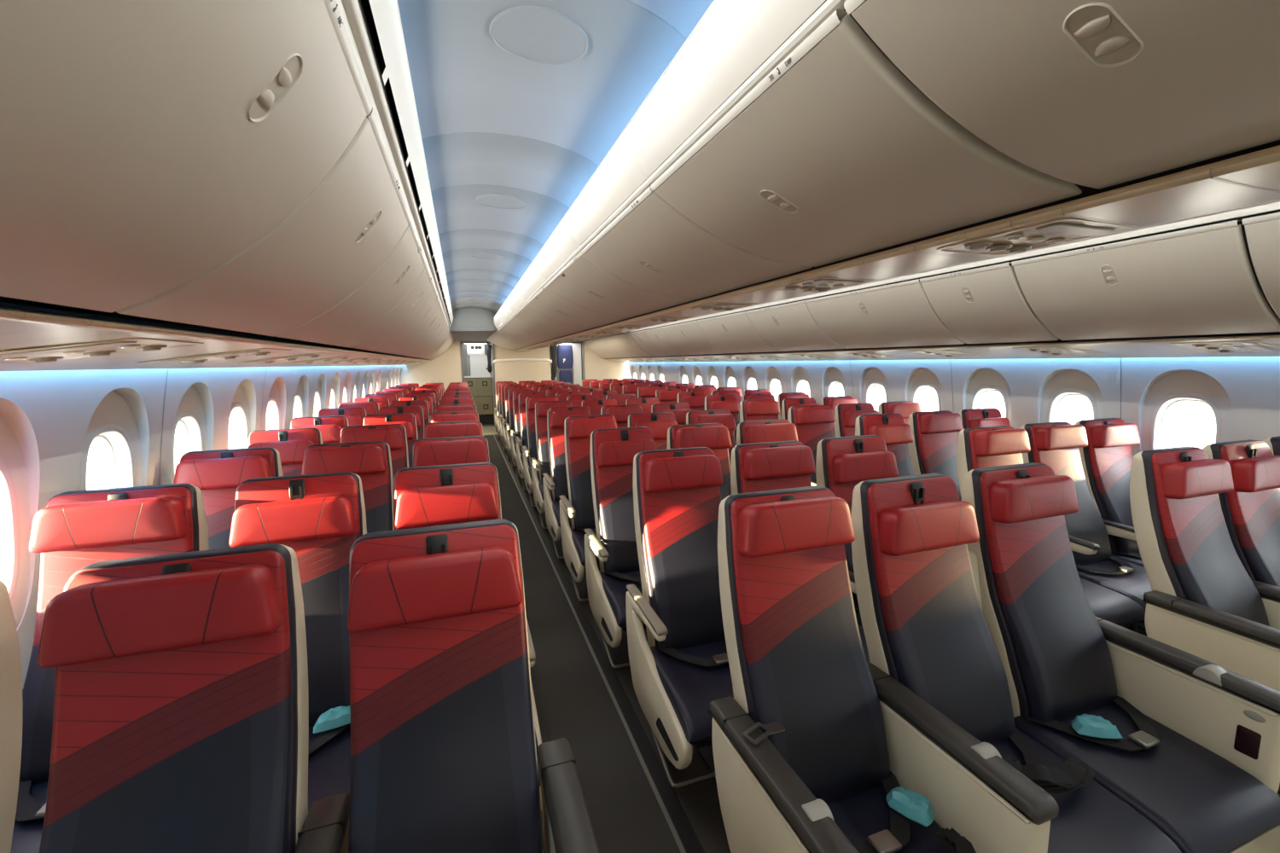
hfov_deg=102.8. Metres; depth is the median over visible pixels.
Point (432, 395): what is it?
seat
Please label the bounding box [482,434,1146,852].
floor
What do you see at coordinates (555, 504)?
seat cushion
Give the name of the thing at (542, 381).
seat
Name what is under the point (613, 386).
seat
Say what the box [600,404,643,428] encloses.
seat
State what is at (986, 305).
bin
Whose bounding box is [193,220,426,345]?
bin
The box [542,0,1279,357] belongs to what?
ceiling
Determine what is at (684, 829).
trim
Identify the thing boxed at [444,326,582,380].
wall
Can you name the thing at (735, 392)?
seat
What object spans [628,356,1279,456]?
wall
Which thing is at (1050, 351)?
panel
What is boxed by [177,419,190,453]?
window
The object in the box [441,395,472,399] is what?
seat
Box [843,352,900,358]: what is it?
panel
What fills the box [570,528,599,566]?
seat cushion
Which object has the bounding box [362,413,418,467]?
seat
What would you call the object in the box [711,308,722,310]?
air vent
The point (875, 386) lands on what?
window
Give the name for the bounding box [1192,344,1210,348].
air vent
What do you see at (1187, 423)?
sky
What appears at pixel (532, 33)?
ceiling light
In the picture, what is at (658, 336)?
bin
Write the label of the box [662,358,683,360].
panel
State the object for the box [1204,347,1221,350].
air vent
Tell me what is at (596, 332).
panel
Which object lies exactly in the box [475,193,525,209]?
ceiling light
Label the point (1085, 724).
paper wrapper
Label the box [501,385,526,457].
seat
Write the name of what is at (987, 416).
seat
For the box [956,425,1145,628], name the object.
seat
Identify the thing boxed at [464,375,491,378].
countertop
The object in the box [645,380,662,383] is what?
seat
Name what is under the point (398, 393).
seat
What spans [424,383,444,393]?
seat
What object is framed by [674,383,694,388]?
seat
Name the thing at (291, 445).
seat
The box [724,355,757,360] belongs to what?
panel
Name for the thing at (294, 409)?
window
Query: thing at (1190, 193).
passenger service unit
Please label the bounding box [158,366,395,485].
trim
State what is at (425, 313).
bin
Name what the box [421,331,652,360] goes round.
trim
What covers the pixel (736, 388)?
seat
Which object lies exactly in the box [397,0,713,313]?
ceiling
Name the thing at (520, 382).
seat
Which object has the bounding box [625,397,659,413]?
seat
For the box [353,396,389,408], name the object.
seat
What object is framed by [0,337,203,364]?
panel
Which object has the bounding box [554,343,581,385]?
chair
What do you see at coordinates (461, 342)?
trim
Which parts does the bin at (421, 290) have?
door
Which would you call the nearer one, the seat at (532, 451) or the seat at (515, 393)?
the seat at (532, 451)
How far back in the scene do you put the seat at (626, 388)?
8.93 m
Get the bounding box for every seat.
[0,581,23,852]
[10,483,209,852]
[37,543,349,852]
[173,447,282,550]
[229,471,366,812]
[247,427,323,476]
[290,415,349,444]
[301,441,394,533]
[318,407,366,426]
[338,401,378,415]
[339,424,408,477]
[347,518,600,852]
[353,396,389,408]
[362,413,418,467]
[365,393,396,406]
[374,390,403,401]
[378,405,424,439]
[383,388,407,396]
[389,386,413,393]
[389,400,429,425]
[393,462,541,810]
[395,384,416,390]
[398,395,433,422]
[400,383,419,388]
[405,392,436,412]
[410,389,438,406]
[412,436,489,467]
[415,387,440,401]
[418,385,442,400]
[422,384,443,395]
[423,420,482,438]
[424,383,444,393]
[430,410,479,422]
[435,403,476,412]
[438,398,474,405]
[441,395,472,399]
[442,391,471,395]
[444,389,471,392]
[446,386,470,389]
[448,384,468,385]
[448,384,469,387]
[449,382,467,383]
[494,381,512,438]
[496,382,517,443]
[499,384,521,450]
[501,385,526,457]
[506,387,532,466]
[510,389,539,477]
[515,392,547,490]
[518,380,535,385]
[522,382,540,387]
[522,395,558,506]
[527,383,546,389]
[530,400,572,529]
[532,384,553,389]
[538,386,561,392]
[540,380,557,383]
[542,406,590,558]
[546,381,564,384]
[546,389,571,395]
[552,383,570,386]
[555,391,583,401]
[558,414,617,601]
[559,384,580,389]
[567,395,598,407]
[568,385,590,391]
[578,388,602,395]
[581,379,597,386]
[581,398,616,415]
[584,426,656,669]
[589,380,606,388]
[590,390,617,399]
[599,381,617,390]
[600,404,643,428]
[602,378,617,381]
[605,393,636,405]
[610,383,629,394]
[611,379,628,383]
[622,378,637,381]
[622,381,639,384]
[622,384,644,397]
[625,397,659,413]
[625,447,733,788]
[627,412,677,449]
[633,379,648,382]
[634,382,653,386]
[637,386,661,397]
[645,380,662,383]
[649,384,669,389]
[651,402,691,424]
[655,388,680,403]
[658,381,677,385]
[666,385,688,391]
[666,423,731,500]
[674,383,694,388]
[677,391,705,411]
[686,387,712,396]
[686,409,736,461]
[693,384,716,391]
[704,395,739,446]
[708,485,1058,852]
[710,389,741,423]
[715,386,742,407]
[730,440,870,663]
[736,418,798,445]
[739,399,779,422]
[742,393,774,401]
[743,389,772,395]
[777,392,809,419]
[781,397,819,419]
[787,405,834,486]
[815,435,898,627]
[820,395,857,437]
[834,402,878,437]
[850,472,1182,852]
[855,413,914,477]
[878,401,921,443]
[908,410,963,500]
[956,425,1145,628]
[957,407,1010,433]
[961,462,1279,852]
[1019,421,1151,633]
[1074,418,1146,630]
[1129,446,1279,794]
[1202,439,1279,587]
[1262,436,1279,455]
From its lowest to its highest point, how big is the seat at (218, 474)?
1.246 m
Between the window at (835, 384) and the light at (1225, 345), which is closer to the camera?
the light at (1225, 345)
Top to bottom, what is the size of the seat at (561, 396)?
1.246 m
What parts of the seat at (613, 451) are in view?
panel, edge trim, backrest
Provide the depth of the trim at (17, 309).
1.07 m
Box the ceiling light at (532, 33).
[488,5,588,64]
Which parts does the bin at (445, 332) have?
door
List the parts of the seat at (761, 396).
backrest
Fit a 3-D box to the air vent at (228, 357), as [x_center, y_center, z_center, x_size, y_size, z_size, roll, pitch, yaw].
[-1.691,-0.285,2.110,0.064,0.017,0.064,-3,8,-19]
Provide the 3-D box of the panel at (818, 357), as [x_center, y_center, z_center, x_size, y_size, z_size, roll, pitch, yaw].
[1.928,-0.770,5.617,0.400,0.056,0.340,-3,8,-19]
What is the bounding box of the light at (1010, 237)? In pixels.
[1005,234,1023,240]
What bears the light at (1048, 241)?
on the panel at (1072, 227)
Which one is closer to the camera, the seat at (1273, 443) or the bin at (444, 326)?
the seat at (1273, 443)
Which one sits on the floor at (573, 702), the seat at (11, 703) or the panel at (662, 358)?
the seat at (11, 703)
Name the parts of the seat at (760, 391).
backrest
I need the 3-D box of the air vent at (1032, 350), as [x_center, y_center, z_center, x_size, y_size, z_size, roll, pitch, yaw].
[2.597,-0.504,3.369,0.064,0.017,0.064,-3,8,-19]
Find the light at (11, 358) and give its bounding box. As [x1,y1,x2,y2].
[3,356,28,360]
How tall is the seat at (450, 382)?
1.246 m
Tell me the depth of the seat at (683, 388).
8.39 m
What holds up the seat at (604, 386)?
on the floor at (573, 702)
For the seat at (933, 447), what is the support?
on the floor at (573, 702)
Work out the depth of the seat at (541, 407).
5.20 m
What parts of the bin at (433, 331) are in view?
door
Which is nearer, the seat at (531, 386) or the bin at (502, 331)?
the bin at (502, 331)
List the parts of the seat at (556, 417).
panel, edge trim, backrest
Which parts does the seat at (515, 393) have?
panel, edge trim, backrest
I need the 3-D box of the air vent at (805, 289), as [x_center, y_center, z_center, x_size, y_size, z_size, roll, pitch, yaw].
[0.705,-0.573,2.145,0.064,0.013,0.064,-3,8,-19]
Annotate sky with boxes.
[86,382,1215,490]
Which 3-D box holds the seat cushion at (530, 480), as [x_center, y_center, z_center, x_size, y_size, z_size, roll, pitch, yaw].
[-1.011,0.523,5.796,0.491,0.124,0.470,-3,8,-19]
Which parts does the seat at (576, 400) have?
backrest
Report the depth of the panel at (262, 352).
2.00 m
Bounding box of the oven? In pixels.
[466,344,484,354]
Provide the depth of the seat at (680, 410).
4.85 m
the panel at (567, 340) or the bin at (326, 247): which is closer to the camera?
the bin at (326, 247)
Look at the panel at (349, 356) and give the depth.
3.52 m
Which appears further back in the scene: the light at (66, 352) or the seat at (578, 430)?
the seat at (578, 430)
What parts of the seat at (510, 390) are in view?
panel, edge trim, backrest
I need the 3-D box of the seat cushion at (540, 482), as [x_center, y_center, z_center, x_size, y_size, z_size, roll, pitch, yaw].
[-0.745,0.617,5.035,0.491,0.124,0.470,-3,8,-19]
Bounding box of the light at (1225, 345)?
[1221,343,1233,346]
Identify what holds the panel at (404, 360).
attached to the wall at (50, 421)
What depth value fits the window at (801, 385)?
6.64 m
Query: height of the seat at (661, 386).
1.246 m
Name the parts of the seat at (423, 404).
edge trim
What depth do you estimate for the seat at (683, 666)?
2.15 m
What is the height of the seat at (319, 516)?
1.246 m
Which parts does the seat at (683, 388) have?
backrest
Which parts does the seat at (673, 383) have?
backrest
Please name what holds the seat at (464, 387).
on the floor at (573, 702)
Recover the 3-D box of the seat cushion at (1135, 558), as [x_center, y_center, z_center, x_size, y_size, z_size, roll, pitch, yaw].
[3.106,0.838,2.947,0.491,0.124,0.470,-3,8,-19]
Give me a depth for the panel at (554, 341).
7.29 m
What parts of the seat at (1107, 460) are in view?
edge trim, backrest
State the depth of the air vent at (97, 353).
1.34 m
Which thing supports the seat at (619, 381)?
on the floor at (573, 702)
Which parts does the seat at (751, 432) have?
backrest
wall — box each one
[0,365,402,689]
[401,341,630,391]
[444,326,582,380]
[489,343,549,426]
[492,358,552,402]
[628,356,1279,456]
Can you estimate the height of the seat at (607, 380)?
1.246 m
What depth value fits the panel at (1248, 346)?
2.57 m
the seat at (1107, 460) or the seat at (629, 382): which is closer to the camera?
the seat at (1107, 460)
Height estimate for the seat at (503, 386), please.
1.246 m
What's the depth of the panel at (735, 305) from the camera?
2.80 m
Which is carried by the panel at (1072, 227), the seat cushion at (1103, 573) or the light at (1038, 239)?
the light at (1038, 239)
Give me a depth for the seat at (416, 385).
10.81 m
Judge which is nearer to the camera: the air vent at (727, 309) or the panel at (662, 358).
the air vent at (727, 309)
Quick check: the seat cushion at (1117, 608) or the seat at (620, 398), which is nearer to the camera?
the seat cushion at (1117, 608)
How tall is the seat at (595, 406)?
1.246 m
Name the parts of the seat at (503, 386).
panel, backrest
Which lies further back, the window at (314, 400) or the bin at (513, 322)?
the bin at (513, 322)
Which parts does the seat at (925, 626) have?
edge trim, backrest, raised armrest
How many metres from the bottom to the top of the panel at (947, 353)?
0.056 m
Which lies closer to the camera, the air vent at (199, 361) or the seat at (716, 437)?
the air vent at (199, 361)
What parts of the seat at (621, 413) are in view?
edge trim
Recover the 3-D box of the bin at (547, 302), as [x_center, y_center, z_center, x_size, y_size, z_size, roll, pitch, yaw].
[-0.493,-1.020,4.320,0.785,0.286,1.219,-3,8,-19]
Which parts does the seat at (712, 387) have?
backrest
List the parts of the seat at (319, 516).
backrest, edge trim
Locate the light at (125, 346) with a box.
[119,344,140,349]
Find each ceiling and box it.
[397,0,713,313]
[449,308,630,343]
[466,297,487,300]
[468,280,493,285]
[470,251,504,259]
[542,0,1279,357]
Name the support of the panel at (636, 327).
attached to the wall
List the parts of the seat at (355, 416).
edge trim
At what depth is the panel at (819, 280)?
2.04 m
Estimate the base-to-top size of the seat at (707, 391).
1.246 m
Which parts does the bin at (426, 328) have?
door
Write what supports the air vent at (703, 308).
attached to the panel at (735, 305)
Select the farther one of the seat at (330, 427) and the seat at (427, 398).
the seat at (427, 398)
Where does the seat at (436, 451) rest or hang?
on the floor at (573, 702)
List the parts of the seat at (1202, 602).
edge trim, backrest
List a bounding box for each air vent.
[27,356,63,363]
[82,350,116,357]
[135,345,167,351]
[188,359,208,363]
[221,355,239,360]
[252,352,270,355]
[285,357,297,360]
[699,307,710,310]
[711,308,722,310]
[723,308,734,310]
[785,286,800,290]
[800,287,815,291]
[814,287,830,291]
[964,242,992,250]
[984,244,1012,252]
[1005,245,1032,253]
[1028,349,1039,351]
[1050,353,1062,355]
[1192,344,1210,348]
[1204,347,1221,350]
[1216,349,1233,353]
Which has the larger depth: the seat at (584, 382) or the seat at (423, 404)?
the seat at (584, 382)
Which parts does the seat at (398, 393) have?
backrest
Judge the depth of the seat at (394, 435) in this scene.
3.30 m
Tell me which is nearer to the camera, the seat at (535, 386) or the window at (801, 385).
the window at (801, 385)
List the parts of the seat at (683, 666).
panel, edge trim, backrest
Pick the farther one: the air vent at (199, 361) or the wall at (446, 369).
the wall at (446, 369)
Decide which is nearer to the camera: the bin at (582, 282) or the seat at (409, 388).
the bin at (582, 282)
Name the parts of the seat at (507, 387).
panel, backrest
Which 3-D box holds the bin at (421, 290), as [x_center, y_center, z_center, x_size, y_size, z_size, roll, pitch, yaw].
[-1.774,-0.689,2.975,1.065,0.458,0.879,-3,8,-19]
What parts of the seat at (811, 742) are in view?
edge trim, backrest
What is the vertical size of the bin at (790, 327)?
0.458 m
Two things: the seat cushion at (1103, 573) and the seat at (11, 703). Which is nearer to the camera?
the seat at (11, 703)
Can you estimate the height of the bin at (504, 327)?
0.286 m
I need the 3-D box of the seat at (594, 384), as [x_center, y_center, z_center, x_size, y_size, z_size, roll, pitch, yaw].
[-0.796,-0.364,11.094,0.536,1.246,0.732,-3,8,-19]
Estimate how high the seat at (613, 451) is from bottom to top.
1.246 m
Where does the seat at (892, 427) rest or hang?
on the floor at (573, 702)
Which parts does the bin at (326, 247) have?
door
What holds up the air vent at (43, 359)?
attached to the panel at (49, 354)
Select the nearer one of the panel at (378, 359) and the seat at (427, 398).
the panel at (378, 359)
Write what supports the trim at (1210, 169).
attached to the wall
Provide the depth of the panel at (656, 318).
3.58 m
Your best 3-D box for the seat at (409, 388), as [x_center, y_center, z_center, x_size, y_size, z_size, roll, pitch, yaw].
[-4.230,-0.071,9.064,0.526,1.246,0.732,-3,8,-19]
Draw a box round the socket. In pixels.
[1233,725,1261,760]
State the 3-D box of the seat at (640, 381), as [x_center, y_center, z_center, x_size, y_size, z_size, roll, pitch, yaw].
[0.140,-0.414,11.414,0.501,1.246,0.732,-3,8,-19]
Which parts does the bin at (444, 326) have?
door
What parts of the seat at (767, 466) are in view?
edge trim, backrest, armrest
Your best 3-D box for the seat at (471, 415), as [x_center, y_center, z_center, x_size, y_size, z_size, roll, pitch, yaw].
[-1.433,0.529,4.058,0.510,1.246,0.732,-3,8,-19]
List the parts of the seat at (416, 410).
edge trim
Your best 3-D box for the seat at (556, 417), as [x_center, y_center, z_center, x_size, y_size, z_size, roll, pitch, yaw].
[-0.521,0.480,4.371,0.536,1.246,0.732,-3,8,-19]
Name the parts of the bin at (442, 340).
door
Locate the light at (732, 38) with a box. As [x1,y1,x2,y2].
[493,0,825,328]
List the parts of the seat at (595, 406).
edge trim, backrest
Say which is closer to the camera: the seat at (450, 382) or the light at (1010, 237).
the light at (1010, 237)
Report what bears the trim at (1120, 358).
attached to the wall at (1242, 393)
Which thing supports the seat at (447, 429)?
on the floor at (573, 702)
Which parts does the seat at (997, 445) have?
edge trim, backrest, armrest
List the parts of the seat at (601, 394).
backrest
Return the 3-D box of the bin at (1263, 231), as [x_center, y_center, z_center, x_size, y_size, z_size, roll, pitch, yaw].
[3.014,-0.592,1.790,1.065,0.458,0.897,-3,8,-19]
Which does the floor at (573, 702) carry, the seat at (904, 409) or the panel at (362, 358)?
the seat at (904, 409)
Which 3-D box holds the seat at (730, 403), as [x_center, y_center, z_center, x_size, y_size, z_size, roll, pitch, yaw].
[1.065,0.287,5.767,0.536,1.246,0.732,-3,8,-19]
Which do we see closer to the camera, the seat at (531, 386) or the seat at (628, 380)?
the seat at (531, 386)
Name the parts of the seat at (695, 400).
edge trim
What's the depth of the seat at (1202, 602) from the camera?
2.06 m
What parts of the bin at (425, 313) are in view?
door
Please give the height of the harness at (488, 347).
0.680 m
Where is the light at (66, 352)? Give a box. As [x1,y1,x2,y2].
[63,350,85,354]
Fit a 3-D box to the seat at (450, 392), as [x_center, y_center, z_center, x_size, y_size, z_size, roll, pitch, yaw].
[-2.497,0.157,7.102,0.510,1.246,0.732,-3,8,-19]
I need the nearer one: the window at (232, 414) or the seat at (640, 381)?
the window at (232, 414)
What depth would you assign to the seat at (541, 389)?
8.51 m
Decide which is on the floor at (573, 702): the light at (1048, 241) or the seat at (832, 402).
the seat at (832, 402)
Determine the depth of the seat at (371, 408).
5.42 m
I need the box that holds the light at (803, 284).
[802,283,812,286]
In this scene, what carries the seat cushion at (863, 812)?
on the seat at (811, 742)
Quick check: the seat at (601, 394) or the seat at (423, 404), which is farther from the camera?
the seat at (601, 394)
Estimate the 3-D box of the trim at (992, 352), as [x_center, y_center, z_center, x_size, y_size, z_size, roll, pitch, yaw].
[1.849,-0.807,5.890,0.558,0.101,15.220,-3,8,-19]
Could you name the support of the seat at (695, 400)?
on the floor at (573, 702)
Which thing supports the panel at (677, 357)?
attached to the wall at (1242, 393)
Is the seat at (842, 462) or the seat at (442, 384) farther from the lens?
the seat at (442, 384)
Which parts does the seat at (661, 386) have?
backrest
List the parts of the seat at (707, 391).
backrest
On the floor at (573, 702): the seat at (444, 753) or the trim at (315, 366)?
the seat at (444, 753)
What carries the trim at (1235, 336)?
attached to the wall at (1242, 393)
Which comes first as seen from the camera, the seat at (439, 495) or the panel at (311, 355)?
the seat at (439, 495)
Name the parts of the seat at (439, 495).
edge trim, backrest, panel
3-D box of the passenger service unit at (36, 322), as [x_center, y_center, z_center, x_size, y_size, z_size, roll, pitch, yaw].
[-2.507,-0.572,4.396,0.558,0.101,15.220,-3,8,-19]
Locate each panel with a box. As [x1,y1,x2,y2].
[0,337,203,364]
[138,348,291,364]
[232,352,333,364]
[285,354,360,364]
[317,356,375,364]
[339,357,387,364]
[355,358,395,364]
[368,359,405,364]
[378,360,408,364]
[552,341,572,343]
[561,338,585,341]
[575,335,601,337]
[592,331,622,334]
[613,325,651,329]
[644,315,693,321]
[645,358,664,361]
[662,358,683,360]
[676,357,705,360]
[691,302,758,310]
[700,356,726,360]
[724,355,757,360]
[755,354,791,360]
[771,277,873,291]
[791,354,839,359]
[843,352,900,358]
[912,349,983,357]
[936,217,1135,255]
[1012,346,1105,355]
[1169,340,1279,353]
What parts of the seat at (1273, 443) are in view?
edge trim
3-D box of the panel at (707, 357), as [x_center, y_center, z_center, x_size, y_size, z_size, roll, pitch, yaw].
[1.131,-1.048,7.899,0.400,0.056,0.340,-3,8,-19]
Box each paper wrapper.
[313,705,350,733]
[886,786,934,826]
[1070,713,1122,738]
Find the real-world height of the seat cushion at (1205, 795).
0.124 m
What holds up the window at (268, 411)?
in the wall at (50, 421)
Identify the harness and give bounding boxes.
[485,344,492,372]
[550,345,557,377]
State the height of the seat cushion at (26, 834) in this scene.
0.124 m
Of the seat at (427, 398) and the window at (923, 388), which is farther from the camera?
the seat at (427, 398)
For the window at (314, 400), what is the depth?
4.99 m
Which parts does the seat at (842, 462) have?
edge trim, backrest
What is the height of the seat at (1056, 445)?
1.246 m
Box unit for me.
[462,343,494,426]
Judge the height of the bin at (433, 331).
0.458 m
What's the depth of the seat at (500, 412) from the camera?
10.53 m
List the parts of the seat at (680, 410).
edge trim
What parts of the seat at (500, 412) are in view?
panel, backrest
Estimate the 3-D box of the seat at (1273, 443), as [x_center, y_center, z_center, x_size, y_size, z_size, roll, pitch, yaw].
[3.326,0.702,2.281,0.492,1.246,0.732,-3,8,-19]
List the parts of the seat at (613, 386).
backrest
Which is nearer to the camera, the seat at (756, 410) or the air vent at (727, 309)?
the air vent at (727, 309)
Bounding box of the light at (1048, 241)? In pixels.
[1046,238,1064,244]
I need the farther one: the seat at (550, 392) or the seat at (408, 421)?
the seat at (550, 392)
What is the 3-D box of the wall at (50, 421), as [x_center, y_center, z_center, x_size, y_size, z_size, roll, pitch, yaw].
[-2.842,0.277,4.369,0.229,1.700,15.300,-3,8,-19]
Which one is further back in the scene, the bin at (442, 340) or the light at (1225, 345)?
the bin at (442, 340)
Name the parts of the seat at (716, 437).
edge trim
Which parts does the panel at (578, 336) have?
panel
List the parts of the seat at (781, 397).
edge trim, backrest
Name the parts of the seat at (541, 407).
panel, edge trim, backrest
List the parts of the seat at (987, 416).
edge trim, backrest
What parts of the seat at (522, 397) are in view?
panel, edge trim, backrest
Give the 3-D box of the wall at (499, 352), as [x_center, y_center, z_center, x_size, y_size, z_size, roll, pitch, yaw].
[-3.221,-1.120,13.527,1.310,2.190,2.460,-3,8,-19]
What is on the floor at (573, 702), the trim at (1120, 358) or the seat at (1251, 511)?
the seat at (1251, 511)
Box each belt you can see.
[935,827,976,852]
[1002,756,1094,794]
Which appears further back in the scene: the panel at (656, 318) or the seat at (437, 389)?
the seat at (437, 389)
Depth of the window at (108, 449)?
2.10 m
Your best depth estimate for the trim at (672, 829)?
2.40 m
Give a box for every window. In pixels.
[94,435,117,488]
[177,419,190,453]
[230,410,238,448]
[266,404,271,430]
[292,402,296,418]
[313,400,314,417]
[773,379,778,396]
[799,380,806,392]
[832,382,839,396]
[870,384,881,404]
[917,386,932,403]
[977,389,998,408]
[1054,394,1087,422]
[1159,399,1207,448]
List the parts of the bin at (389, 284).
door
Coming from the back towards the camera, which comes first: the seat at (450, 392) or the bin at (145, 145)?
the seat at (450, 392)
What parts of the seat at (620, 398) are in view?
backrest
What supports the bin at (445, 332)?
attached to the wall
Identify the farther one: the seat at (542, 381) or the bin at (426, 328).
the seat at (542, 381)
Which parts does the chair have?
seat frame, folded seat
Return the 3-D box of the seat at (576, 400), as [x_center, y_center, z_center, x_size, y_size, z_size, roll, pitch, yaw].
[-0.577,0.269,6.056,0.518,1.246,0.732,-3,8,-19]
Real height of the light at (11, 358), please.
0.010 m
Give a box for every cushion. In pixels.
[10,781,48,852]
[308,723,350,812]
[514,444,522,453]
[520,453,529,465]
[528,465,540,482]
[534,726,540,786]
[538,480,552,500]
[552,500,571,527]
[557,344,573,368]
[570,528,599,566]
[599,570,644,628]
[650,640,733,744]
[826,784,953,852]
[855,609,862,627]
[858,624,870,663]
[992,727,1182,852]
[1013,702,1279,852]
[1076,558,1151,610]
[1079,577,1145,626]
[1111,552,1144,567]
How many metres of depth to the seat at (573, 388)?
8.61 m
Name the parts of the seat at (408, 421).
edge trim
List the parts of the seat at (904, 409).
edge trim, backrest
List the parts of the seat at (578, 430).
panel, edge trim, backrest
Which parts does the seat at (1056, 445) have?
edge trim, backrest, armrest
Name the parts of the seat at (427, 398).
edge trim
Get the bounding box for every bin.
[0,0,372,312]
[0,106,411,336]
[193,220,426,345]
[282,264,435,349]
[326,287,439,352]
[351,302,442,354]
[371,311,445,355]
[383,319,448,356]
[395,325,448,357]
[402,328,450,358]
[497,327,540,343]
[500,323,549,342]
[505,314,567,339]
[513,303,590,335]
[525,284,630,328]
[546,251,694,317]
[581,186,811,299]
[629,330,669,356]
[644,326,688,355]
[650,8,1082,267]
[662,320,727,354]
[696,311,780,353]
[745,300,843,351]
[804,279,965,349]
[843,0,1279,189]
[919,261,1058,343]
[1011,220,1279,340]
[1242,212,1279,319]
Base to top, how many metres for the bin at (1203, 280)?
0.458 m
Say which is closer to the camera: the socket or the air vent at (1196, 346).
the socket
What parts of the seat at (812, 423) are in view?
edge trim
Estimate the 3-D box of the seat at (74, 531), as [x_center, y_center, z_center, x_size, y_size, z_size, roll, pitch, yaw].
[-1.571,0.859,1.455,0.526,1.246,0.732,-3,8,-19]
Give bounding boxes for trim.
[0,139,1279,360]
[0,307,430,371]
[0,308,383,366]
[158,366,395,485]
[336,0,453,328]
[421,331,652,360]
[459,341,584,431]
[493,434,686,852]
[494,434,704,852]
[496,0,846,329]
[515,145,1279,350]
[531,167,1279,349]
[605,333,1279,362]
[622,336,1240,361]
[629,199,1279,331]
[631,209,1279,332]
[636,358,1121,418]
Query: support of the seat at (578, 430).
on the floor at (573, 702)
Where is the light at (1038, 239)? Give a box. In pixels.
[1026,237,1045,243]
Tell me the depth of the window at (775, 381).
7.23 m
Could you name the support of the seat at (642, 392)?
on the floor at (573, 702)
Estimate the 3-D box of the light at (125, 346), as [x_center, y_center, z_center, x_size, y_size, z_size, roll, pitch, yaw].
[-1.291,-0.203,1.294,0.038,0.010,0.038,-3,8,-19]
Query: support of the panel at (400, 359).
attached to the wall at (50, 421)
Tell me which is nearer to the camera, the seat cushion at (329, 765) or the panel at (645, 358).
the seat cushion at (329, 765)
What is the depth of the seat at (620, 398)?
6.33 m
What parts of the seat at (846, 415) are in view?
edge trim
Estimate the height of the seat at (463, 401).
1.246 m
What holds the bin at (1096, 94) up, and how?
attached to the trim at (1086, 191)
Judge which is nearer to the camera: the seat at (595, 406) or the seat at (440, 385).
the seat at (595, 406)
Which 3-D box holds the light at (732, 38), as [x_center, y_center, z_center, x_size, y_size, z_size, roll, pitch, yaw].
[-0.508,-1.064,3.105,0.080,0.178,11.600,-3,8,-19]
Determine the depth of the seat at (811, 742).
1.39 m
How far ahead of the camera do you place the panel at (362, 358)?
4.27 m
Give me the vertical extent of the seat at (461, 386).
1.246 m
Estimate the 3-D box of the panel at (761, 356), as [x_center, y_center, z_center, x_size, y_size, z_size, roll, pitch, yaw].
[1.663,-0.863,6.378,0.400,0.056,0.340,-3,8,-19]
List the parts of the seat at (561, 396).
backrest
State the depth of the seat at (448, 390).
8.05 m
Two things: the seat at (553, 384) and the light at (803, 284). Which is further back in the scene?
the seat at (553, 384)
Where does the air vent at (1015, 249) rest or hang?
attached to the panel at (1072, 227)
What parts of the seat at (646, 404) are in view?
edge trim, backrest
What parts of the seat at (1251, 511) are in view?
edge trim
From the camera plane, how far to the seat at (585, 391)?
7.91 m
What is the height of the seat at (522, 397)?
1.246 m
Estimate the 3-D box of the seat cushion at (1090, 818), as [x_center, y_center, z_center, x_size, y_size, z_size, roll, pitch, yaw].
[1.069,1.055,1.397,0.454,0.124,0.470,-3,8,-19]
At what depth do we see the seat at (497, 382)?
11.29 m
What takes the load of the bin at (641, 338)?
attached to the wall
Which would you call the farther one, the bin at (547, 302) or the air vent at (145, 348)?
the bin at (547, 302)
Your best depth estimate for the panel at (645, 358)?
10.14 m
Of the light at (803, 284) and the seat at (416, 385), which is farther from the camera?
the seat at (416, 385)
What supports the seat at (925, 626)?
on the floor at (573, 702)
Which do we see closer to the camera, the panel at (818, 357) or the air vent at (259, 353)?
the air vent at (259, 353)
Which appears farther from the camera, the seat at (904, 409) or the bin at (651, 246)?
the seat at (904, 409)
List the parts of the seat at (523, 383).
backrest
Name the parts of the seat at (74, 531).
edge trim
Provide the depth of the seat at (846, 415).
4.54 m
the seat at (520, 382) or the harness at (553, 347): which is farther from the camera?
the harness at (553, 347)
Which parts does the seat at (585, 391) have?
backrest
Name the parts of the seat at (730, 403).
edge trim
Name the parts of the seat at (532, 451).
panel, edge trim, backrest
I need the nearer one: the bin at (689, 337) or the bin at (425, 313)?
the bin at (425, 313)
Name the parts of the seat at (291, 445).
edge trim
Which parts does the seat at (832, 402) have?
edge trim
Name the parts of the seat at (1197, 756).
edge trim, backrest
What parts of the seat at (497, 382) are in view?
panel, backrest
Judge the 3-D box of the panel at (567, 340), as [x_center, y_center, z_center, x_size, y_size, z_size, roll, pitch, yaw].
[-0.865,-1.124,6.638,0.260,0.017,0.340,-3,8,-19]

